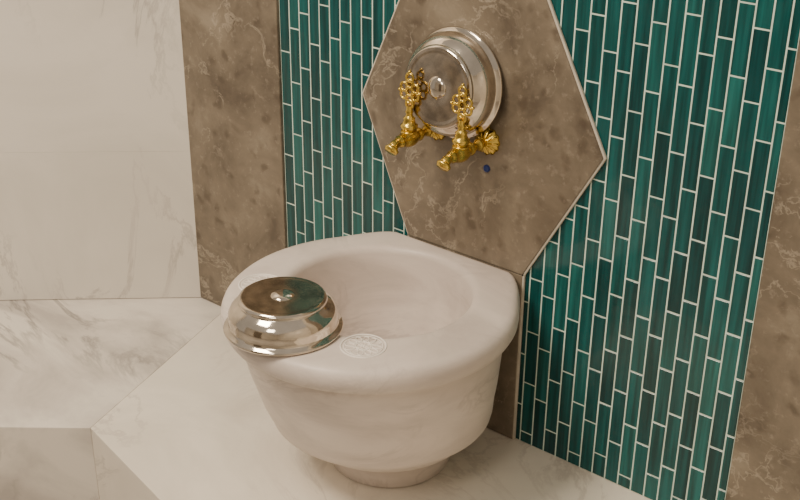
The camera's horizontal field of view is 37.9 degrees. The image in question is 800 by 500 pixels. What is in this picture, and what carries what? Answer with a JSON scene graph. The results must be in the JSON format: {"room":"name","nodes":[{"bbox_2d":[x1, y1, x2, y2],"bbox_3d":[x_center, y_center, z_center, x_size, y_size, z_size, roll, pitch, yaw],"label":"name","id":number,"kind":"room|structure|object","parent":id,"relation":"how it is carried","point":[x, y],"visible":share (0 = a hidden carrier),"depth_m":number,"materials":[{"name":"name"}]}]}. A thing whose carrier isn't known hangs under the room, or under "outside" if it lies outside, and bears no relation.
{"room":"turkish bath","nodes":[
{"label":"turkish bath","id":0,"kind":"room"},
{"bbox_2d":[179,0,287,305],"bbox_3d":[-0.308,-0.540,2.041,0.258,1.494,0.010,20,32,35],"label":"wall panel","id":1,"kind":"object","parent":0,"point":[231,49],"depth_m":2.19,"materials":[{"name":"brown stone"}]},
{"bbox_2d":[0,297,650,499],"bbox_3d":[-0.661,0.731,1.603,4.507,0.420,1.907,20,32,35],"label":"bench","id":2,"kind":"object","parent":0,"point":[110,398],"depth_m":2.04,"materials":[{"name":"white stone"}]},
{"bbox_2d":[221,232,519,487],"bbox_3d":[-0.054,0.213,1.842,0.456,0.316,0.433,20,32,35],"label":"basin","id":3,"kind":"object","parent":2,"relation":"on","point":[408,382],"depth_m":1.72,"materials":[{"name":"white stone"}]},
{"bbox_2d":[223,277,343,356],"bbox_3d":[-0.168,0.086,1.677,0.174,0.056,0.174,20,32,35],"label":"metal bowl","id":4,"kind":"object","parent":3,"relation":"on","point":[274,316],"visible":1,"depth_m":1.63,"materials":[{"name":"silver metal"}]},
{"bbox_2d":[725,38,799,499],"bbox_3d":[0.604,-0.205,1.366,0.284,1.494,0.010,20,32,35],"label":"wall panel","id":5,"kind":"object","parent":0,"point":[765,462],"depth_m":1.61,"materials":[{"name":"brown stone"}]},
{"bbox_3d":[-1.218,1.469,0.658,6.600,0.100,4.800,20,32,35],"label":"floor","id":6,"kind":"structure","parent":0,"visible":0},
{"bbox_2d":[0,0,200,299],"bbox_3d":[-1.669,-0.561,2.057,2.529,1.494,0.010,-1,26,-3],"label":"marble wall cladding","id":7,"kind":"object","parent":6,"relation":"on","point":[97,201],"visible":1,"depth_m":2.29,"materials":[{"name":"white stone"}]},
{"bbox_3d":[0.812,-0.215,1.279,3.089,2.432,0.138,20,32,35],"label":"wall","id":8,"kind":"structure","parent":0,"visible":0},
{"bbox_2d":[279,0,799,499],"bbox_3d":[0.145,-0.417,1.689,0.910,1.587,0.006,20,32,35],"label":"mosaic tile panel","id":9,"kind":"object","parent":8,"relation":"attached to","point":[639,310],"visible":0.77,"depth_m":1.71,"materials":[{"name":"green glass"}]},
{"bbox_2d":[362,0,606,438],"bbox_3d":[0.116,-0.058,1.875,0.466,0.777,0.007,20,32,35],"label":"marble panel","id":10,"kind":"object","parent":9,"relation":"attached to","point":[551,149],"visible":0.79,"depth_m":1.80,"materials":[{"name":"brown stone"}]},
{"bbox_2d":[385,70,445,155],"bbox_3d":[0.021,-0.216,1.795,0.046,0.132,0.122,20,32,35],"label":"tap","id":11,"kind":"object","parent":10,"relation":"attached to","point":[410,134],"visible":0.81,"depth_m":1.79,"materials":[{"name":"gold metal"}]},
{"bbox_2d":[405,26,502,137],"bbox_3d":[0.071,-0.249,1.774,0.174,0.173,0.064,21,33,36],"label":"metal bowl","id":12,"kind":"object","parent":10,"relation":"attached to","point":[449,57],"visible":0.91,"depth_m":1.74,"materials":[{"name":"silver metal"}]},
{"bbox_2d":[437,83,499,171],"bbox_3d":[0.098,-0.188,1.738,0.046,0.132,0.122,20,32,35],"label":"tap","id":13,"kind":"object","parent":10,"relation":"attached to","point":[488,142],"visible":0.98,"depth_m":1.73,"materials":[{"name":"gold metal"}]},
{"bbox_2d":[483,165,489,171],"bbox_3d":[0.135,-0.127,1.818,0.012,0.012,0.004,20,32,35],"label":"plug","id":14,"kind":"object","parent":10,"relation":"attached to","point":[486,168],"visible":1,"depth_m":1.82,"materials":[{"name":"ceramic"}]}
]}

